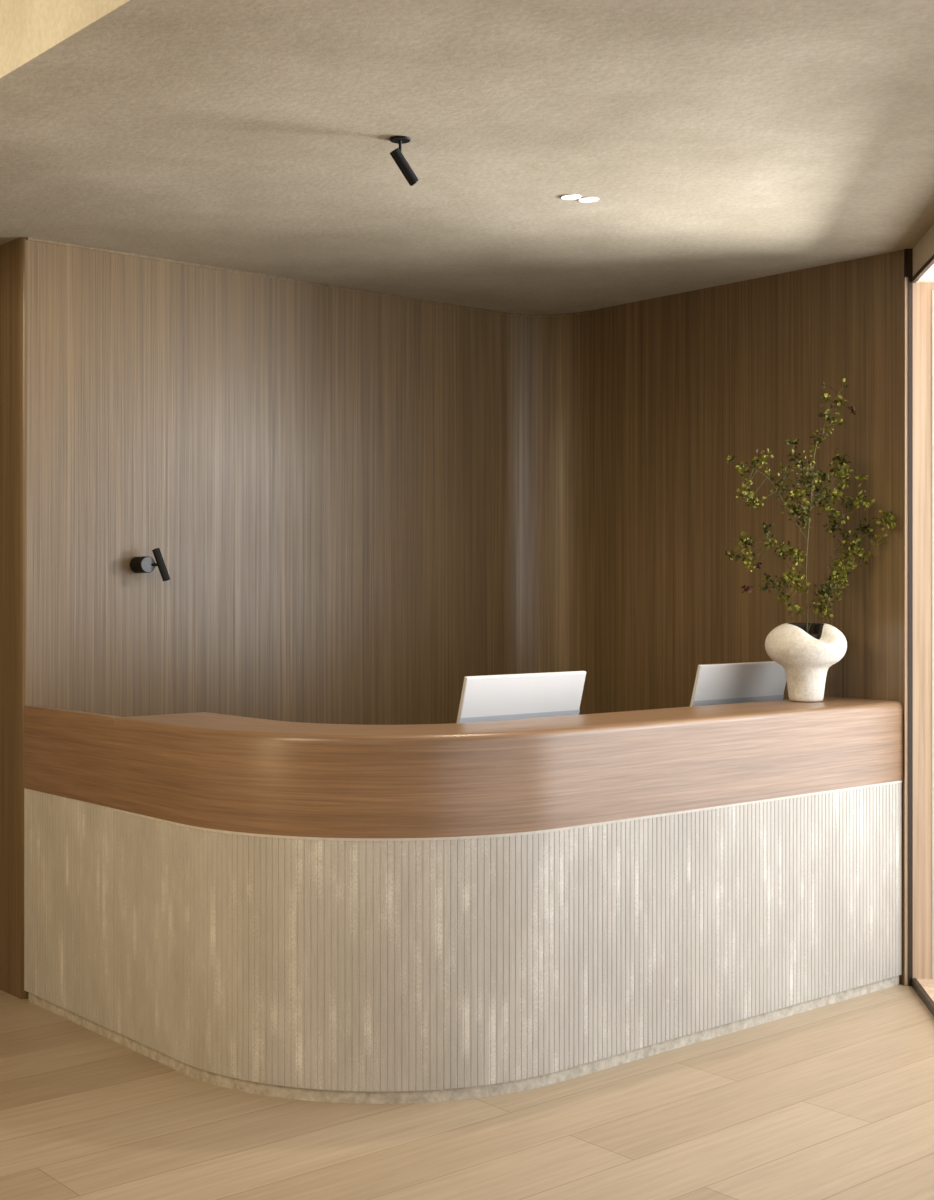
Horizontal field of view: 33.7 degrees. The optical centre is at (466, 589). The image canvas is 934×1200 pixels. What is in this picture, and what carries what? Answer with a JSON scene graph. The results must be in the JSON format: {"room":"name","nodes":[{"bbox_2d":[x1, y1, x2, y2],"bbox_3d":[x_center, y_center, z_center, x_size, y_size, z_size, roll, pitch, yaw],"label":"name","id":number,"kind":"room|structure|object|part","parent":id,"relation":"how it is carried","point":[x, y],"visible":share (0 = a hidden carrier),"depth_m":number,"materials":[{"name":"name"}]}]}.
{"room":"lobby","nodes":[
{"label":"lobby","id":0,"kind":"room"},
{"bbox_2d":[0,237,589,998],"bbox_3d":[-1.331,0.107,6.871,4.079,2.886,2.073,0,0,0],"label":"wall","id":1,"kind":"structure","parent":0,"point":[357,507],"depth_m":6.55,"materials":[{"name":"brown wood"}]},
{"bbox_2d":[130,548,169,580],"bbox_3d":[-1.261,-0.100,6.093,0.162,0.133,0.092,0,0,29],"label":"wall lamp","id":2,"kind":"object","parent":1,"relation":"attached to","point":[143,564],"visible":1,"depth_m":6.08,"materials":[{"name":"black metal"}]},
{"bbox_2d":[27,237,589,316],"bbox_3d":[-0.614,-1.331,6.712,2.724,0.010,0.268,0,0,-34],"label":"trim","id":3,"kind":"structure","parent":1,"relation":"attached to","point":[28,238],"depth_m":6.61,"materials":[{"name":"brown wood"}]},
{"bbox_2d":[0,0,933,313],"bbox_3d":[-0.146,-1.736,4.226,10.291,0.800,11.549,0,0,0],"label":"ceiling","id":4,"kind":"structure","parent":0,"point":[717,142],"depth_m":4.53,"materials":[{"name":"paint"}]},
{"bbox_2d":[390,136,418,185],"bbox_3d":[-0.184,-1.270,4.565,0.092,0.133,0.062,0,0,-19],"label":"ceiling spotlight","id":5,"kind":"object","parent":4,"relation":"attached to","point":[396,154],"visible":1,"depth_m":4.56,"materials":[{"name":"black metal"}]},
{"bbox_3d":[-0.198,-1.333,4.560,0.062,0.007,0.062,0,0,0],"label":"mount plate","id":6,"kind":"part","parent":5,"relation":"part of","materials":[{"name":"black metal"}]},
{"bbox_2d":[561,194,580,199],"bbox_3d":[0.353,-1.337,5.235,0.069,0.007,0.069,0,0,0],"label":"recessed light","id":7,"kind":"object","parent":4,"relation":"in","point":[567,196],"visible":1,"depth_m":5.23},
{"bbox_2d":[578,197,598,202],"bbox_3d":[0.415,-1.337,5.270,0.069,0.007,0.069,0,0,0],"label":"recessed light","id":8,"kind":"object","parent":4,"relation":"in","point":[583,199],"visible":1,"depth_m":5.26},
{"bbox_2d":[0,984,933,1199],"bbox_3d":[-0.500,1.610,3.700,11.000,0.120,12.600,0,0,0],"label":"floor","id":9,"kind":"structure","parent":0,"point":[835,1101],"depth_m":4.44,"materials":[{"name":"brown wood"}]},
{"bbox_2d":[24,696,902,1103],"bbox_3d":[0.126,0.994,5.485,3.347,1.113,1.519,0,0,-13],"label":"reception desk","id":10,"kind":"object","parent":9,"relation":"on","point":[318,912],"visible":1,"depth_m":4.95,"materials":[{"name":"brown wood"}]},
{"bbox_3d":[-1.427,1.129,5.563,0.045,0.763,0.704,0,0,-40],"label":"gate panel","id":11,"kind":"part","parent":10,"relation":"part of","materials":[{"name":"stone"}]},
{"bbox_3d":[0.360,0.751,5.247,3.024,0.009,0.913,0,0,-15],"label":"shadow trim","id":12,"kind":"part","parent":10,"relation":"part of","materials":[{"name":"brown wood"}]},
{"bbox_3d":[0.360,1.133,5.248,3.019,0.755,0.911,0,0,-15],"label":"fluted panel","id":13,"kind":"part","parent":10,"relation":"part of","materials":[{"name":"stone"}]},
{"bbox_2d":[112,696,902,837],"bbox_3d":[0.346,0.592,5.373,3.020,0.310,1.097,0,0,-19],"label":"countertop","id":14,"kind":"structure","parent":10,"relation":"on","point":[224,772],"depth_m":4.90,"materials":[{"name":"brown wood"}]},
{"bbox_2d":[456,671,585,722],"bbox_3d":[0.223,0.552,5.427,0.575,0.515,0.247,0,0,-40],"label":"computer monitor","id":15,"kind":"object","parent":10,"relation":"on","point":[486,698],"visible":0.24,"depth_m":5.43,"materials":[{"name":"silver metal"}]},
{"bbox_2d":[690,661,785,706],"bbox_3d":[1.134,0.551,6.205,0.565,0.517,0.247,0,0,-40],"label":"computer monitor","id":16,"kind":"object","parent":10,"relation":"on","point":[728,683],"visible":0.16,"depth_m":6.21,"materials":[{"name":"silver metal"}]},
{"bbox_2d":[765,622,846,701],"bbox_3d":[1.331,0.283,6.048,0.318,0.308,0.310,0,0,0],"label":"ceramic vase","id":17,"kind":"object","parent":10,"relation":"on","point":[805,658],"visible":0.98,"depth_m":5.97,"materials":[{"name":"ceramic"}]},
{"bbox_2d":[724,378,899,632],"bbox_3d":[1.324,-0.330,6.030,0.702,1.008,0.247,0,0,-19],"label":"leafy plant","id":18,"kind":"object","parent":17,"relation":"on","point":[827,590],"visible":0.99,"depth_m":6.04,"materials":[{"name":"green plant"}]},
{"bbox_3d":[1.407,-0.314,6.069,0.158,0.977,0.020,0,0,-12],"label":"stem","id":19,"kind":"part","parent":18,"relation":"part of","materials":[{"name":"green plant"}]},
{"bbox_2d":[590,250,903,984],"bbox_3d":[1.218,0.107,6.755,0.160,2.886,1.754,0,0,-40],"label":"wall","id":20,"kind":"structure","parent":0,"point":[680,383],"depth_m":6.70,"materials":[{"name":"brown wood"}]},
{"bbox_2d":[904,277,907,985],"bbox_3d":[1.721,0.163,6.117,0.012,2.775,0.165,0,0,0],"label":"trim","id":21,"kind":"structure","parent":20,"relation":"attached to","point":[905,278],"depth_m":6.04,"materials":[{"name":"brown wood"}]},
{"bbox_2d":[904,249,907,277],"bbox_3d":[1.721,-1.280,6.117,0.012,0.111,0.165,0,0,0],"label":"trim","id":22,"kind":"structure","parent":20,"relation":"attached to","point":[905,250],"depth_m":6.04,"materials":[{"name":"brown metal"}]},
{"bbox_2d":[908,249,912,985],"bbox_3d":[1.736,0.107,6.115,0.018,2.886,0.170,0,0,0],"label":"trim","id":23,"kind":"structure","parent":20,"relation":"attached to","point":[910,251],"depth_m":6.03,"materials":[{"name":"brown wood"}]},
{"bbox_2d":[913,224,933,275],"bbox_3d":[1.628,-1.278,3.227,0.340,0.116,5.600,0,0,6],"label":"wall","id":24,"kind":"structure","parent":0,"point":[923,250],"depth_m":5.81,"materials":[{"name":"paint"}]},
{"bbox_2d":[912,254,933,1015],"bbox_3d":[1.708,0.165,3.249,0.504,2.770,5.660,0,0,6],"label":"window","id":25,"kind":"structure","parent":24,"relation":"attached to","point":[923,280],"depth_m":6.03,"materials":[{"name":"clear glass"},{"name":"dark bronze metal"}]},
{"bbox_3d":[1.462,-1.211,3.244,0.016,0.018,5.600,0,0,6],"label":"edge frame","id":26,"kind":"part","parent":25,"relation":"part of","materials":[{"name":"brown metal"}]},
{"bbox_3d":[1.713,1.535,3.219,0.488,0.030,5.600,0,0,6],"label":"sill","id":27,"kind":"part","parent":25,"relation":"part of","materials":[{"name":"brown wood"}]}
]}

